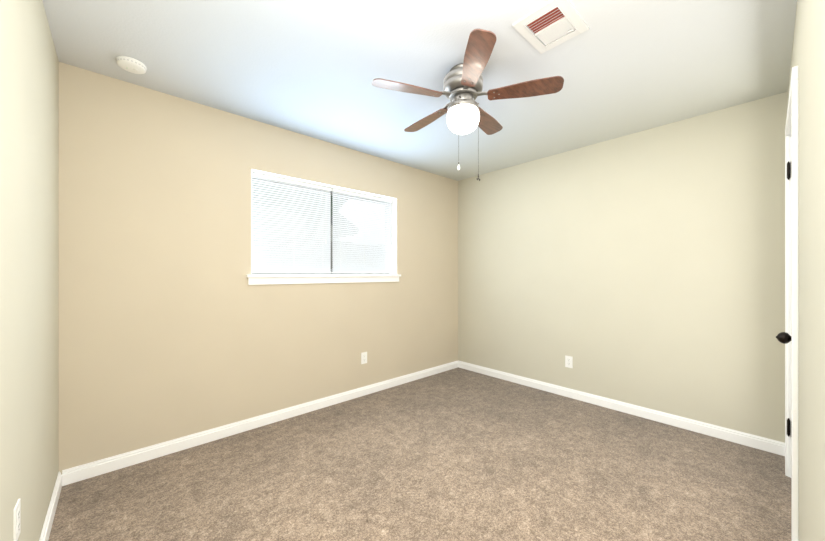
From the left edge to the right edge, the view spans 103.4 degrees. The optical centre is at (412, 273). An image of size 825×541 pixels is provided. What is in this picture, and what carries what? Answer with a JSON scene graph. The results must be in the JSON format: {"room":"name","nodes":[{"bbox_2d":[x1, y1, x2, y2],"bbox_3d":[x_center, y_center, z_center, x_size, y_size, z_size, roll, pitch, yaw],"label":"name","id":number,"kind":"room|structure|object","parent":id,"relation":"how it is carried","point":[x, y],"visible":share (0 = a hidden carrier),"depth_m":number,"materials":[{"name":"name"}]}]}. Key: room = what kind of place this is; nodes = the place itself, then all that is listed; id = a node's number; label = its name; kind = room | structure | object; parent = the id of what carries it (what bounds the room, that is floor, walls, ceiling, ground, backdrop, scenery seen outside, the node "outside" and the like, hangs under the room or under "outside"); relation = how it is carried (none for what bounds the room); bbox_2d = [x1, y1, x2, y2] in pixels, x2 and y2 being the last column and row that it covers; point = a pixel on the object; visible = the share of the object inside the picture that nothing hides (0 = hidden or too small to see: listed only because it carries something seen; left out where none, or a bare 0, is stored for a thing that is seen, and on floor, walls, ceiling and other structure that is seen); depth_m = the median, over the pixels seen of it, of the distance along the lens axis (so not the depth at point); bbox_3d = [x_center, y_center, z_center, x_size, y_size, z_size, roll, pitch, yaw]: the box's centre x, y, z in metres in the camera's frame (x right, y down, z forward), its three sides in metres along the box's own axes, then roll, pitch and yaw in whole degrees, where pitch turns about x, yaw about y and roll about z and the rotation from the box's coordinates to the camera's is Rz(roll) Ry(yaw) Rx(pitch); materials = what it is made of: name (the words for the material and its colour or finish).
{"room":"empty bedroom","nodes":[
{"label":"empty bedroom","id":0,"kind":"room"},
{"bbox_2d":[0,0,58,540],"bbox_3d":[-1.144,0.000,0.793,0.140,2.440,3.165,0,0,-42],"label":"wall","id":1,"kind":"structure","parent":0,"point":[29,266],"depth_m":1.22,"materials":[{"name":"beige paint"}]},
{"bbox_2d":[13,498,20,540],"bbox_3d":[-1.294,0.810,1.066,0.007,0.114,0.070,0,0,-42],"label":"electrical outlet","id":2,"kind":"object","parent":1,"relation":"attached to","point":[16,521],"visible":1,"depth_m":1.06,"materials":[{"name":"white plastic"}]},
{"bbox_2d":[39,469,66,540],"bbox_3d":[-1.064,1.176,0.822,0.016,0.088,2.820,0,0,-42],"label":"baseboard","id":3,"kind":"structure","parent":1,"relation":"attached to","point":[61,480],"depth_m":1.63,"materials":[{"name":"white wood"}]},
{"bbox_2d":[59,62,457,474],"bbox_3d":[-0.781,0.000,3.139,3.560,2.440,0.190,0,0,-42],"label":"wall","id":4,"kind":"structure","parent":0,"point":[173,324],"depth_m":2.33,"materials":[{"name":"beige paint"}]},
{"bbox_2d":[67,360,458,484],"bbox_3d":[-0.712,1.176,3.064,3.560,0.088,0.014,0,0,-42],"label":"baseboard","id":5,"kind":"structure","parent":4,"relation":"attached to","point":[95,468],"depth_m":2.43,"materials":[{"name":"white wood"}]},
{"bbox_2d":[246,169,400,284],"bbox_3d":[-0.769,-0.372,3.119,1.560,0.915,0.207,0,0,-42],"label":"window","id":6,"kind":"structure","parent":4,"relation":"in","point":[266,279],"depth_m":3.06,"materials":[{"name":"white"}]},
{"bbox_2d":[252,172,330,272],"bbox_3d":[-1.058,-0.415,2.885,0.728,0.817,0.059,0,0,-42],"label":"window blind","id":7,"kind":"object","parent":6,"relation":"attached to","point":[317,258],"visible":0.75,"depth_m":2.86,"materials":[{"name":"white plastic"}]},
{"bbox_2d":[331,188,391,272],"bbox_3d":[-0.510,-0.415,3.385,0.728,0.817,0.059,0,0,-42],"label":"window blind","id":8,"kind":"object","parent":6,"relation":"attached to","point":[344,260],"visible":1,"depth_m":3.35,"materials":[{"name":"white plastic"}]},
{"bbox_2d":[361,352,366,363],"bbox_3d":[-0.486,0.845,3.276,0.070,0.114,0.007,0,0,-42],"label":"electrical outlet","id":9,"kind":"object","parent":4,"relation":"attached to","point":[363,357],"visible":1,"depth_m":3.27,"materials":[{"name":"white plastic"}]},
{"bbox_2d":[48,367,790,540],"bbox_3d":[0.222,1.280,2.041,3.840,0.120,3.165,0,0,-42],"label":"floor","id":10,"kind":"structure","parent":0,"point":[458,454],"depth_m":1.92,"materials":[{"name":"brown carpet"}]},
{"bbox_2d":[42,0,796,180],"bbox_3d":[0.222,-1.280,2.041,3.840,0.120,3.165,0,0,-42],"label":"ceiling","id":11,"kind":"structure","parent":0,"point":[312,68],"depth_m":1.88,"materials":[{"name":"white paint"}]},
{"bbox_2d":[116,56,146,73],"bbox_3d":[-1.627,-1.204,1.886,0.136,0.032,0.136,0,0,-42],"label":"smoke detector","id":12,"kind":"object","parent":11,"relation":"attached to","point":[130,64],"visible":1,"depth_m":1.86,"materials":[{"name":"white plastic"}]},
{"bbox_2d":[372,29,563,180],"bbox_3d":[0.294,-0.896,1.996,1.067,0.648,1.048,0,0,-42],"label":"fan","id":13,"kind":"object","parent":11,"relation":"hanging from","point":[462,90],"visible":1,"depth_m":1.87,"materials":[{"name":"brown wood"}]},
{"bbox_2d":[512,0,588,53],"bbox_3d":[0.680,-1.212,1.599,0.300,0.016,0.245,0,0,-42],"label":"ceiling vent","id":14,"kind":"object","parent":11,"relation":"in","point":[549,24],"visible":1,"depth_m":1.58,"materials":[{"name":"white paint"}]},
{"bbox_2d":[458,92,787,442],"bbox_3d":[1.588,0.000,3.288,0.140,2.440,3.165,0,0,-42],"label":"wall","id":15,"kind":"structure","parent":0,"point":[645,268],"depth_m":2.75,"materials":[{"name":"beige paint"}]},
{"bbox_2d":[565,355,572,367],"bbox_3d":[1.548,0.870,3.223,0.007,0.114,0.070,0,0,-42],"label":"electrical outlet","id":16,"kind":"object","parent":15,"relation":"attached to","point":[568,361],"visible":1,"depth_m":3.22,"materials":[{"name":"white plastic"}]},
{"bbox_2d":[459,361,784,455],"bbox_3d":[1.553,1.176,3.211,0.016,0.088,2.820,0,0,-42],"label":"baseboard","id":17,"kind":"structure","parent":15,"relation":"attached to","point":[765,444],"depth_m":2.74,"materials":[{"name":"white wood"}]},
{"bbox_2d":[788,0,824,540],"bbox_3d":[1.242,0.000,0.924,3.560,2.440,0.140,0,0,-42],"label":"wall","id":18,"kind":"structure","parent":0,"point":[808,53],"depth_m":0.96,"materials":[{"name":"beige paint"}]},
{"bbox_2d":[776,161,790,436],"bbox_3d":[1.999,0.195,1.681,0.778,2.026,0.172,0,0,-42],"label":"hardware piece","id":19,"kind":"structure","parent":18,"relation":"in","point":[783,337],"depth_m":1.51,"materials":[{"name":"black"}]},
{"bbox_2d":[785,66,798,540],"bbox_3d":[2.023,0.165,1.641,0.900,2.110,0.171,0,0,-42],"label":"door frame","id":20,"kind":"structure","parent":18,"relation":"attached to","point":[792,295],"depth_m":1.40,"materials":[{"name":"white wood"}]},
{"label":"outside","id":21,"kind":"structure","parent":0,"visible":0},
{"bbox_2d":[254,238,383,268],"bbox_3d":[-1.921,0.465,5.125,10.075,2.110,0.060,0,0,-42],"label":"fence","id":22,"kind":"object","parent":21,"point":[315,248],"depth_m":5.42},
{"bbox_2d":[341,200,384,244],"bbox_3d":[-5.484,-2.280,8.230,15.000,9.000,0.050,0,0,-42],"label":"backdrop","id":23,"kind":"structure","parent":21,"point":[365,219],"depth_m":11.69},
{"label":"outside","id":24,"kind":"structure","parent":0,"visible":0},
{"bbox_2d":[253,183,347,237],"bbox_3d":[-1.912,-0.734,6.140,2.702,4.508,1.630,0,0,-42],"label":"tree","id":25,"kind":"object","parent":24,"point":[301,204],"depth_m":5.71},
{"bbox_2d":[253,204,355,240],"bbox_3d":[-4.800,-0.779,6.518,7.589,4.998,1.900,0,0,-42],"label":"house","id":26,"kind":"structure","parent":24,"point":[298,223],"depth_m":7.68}
]}

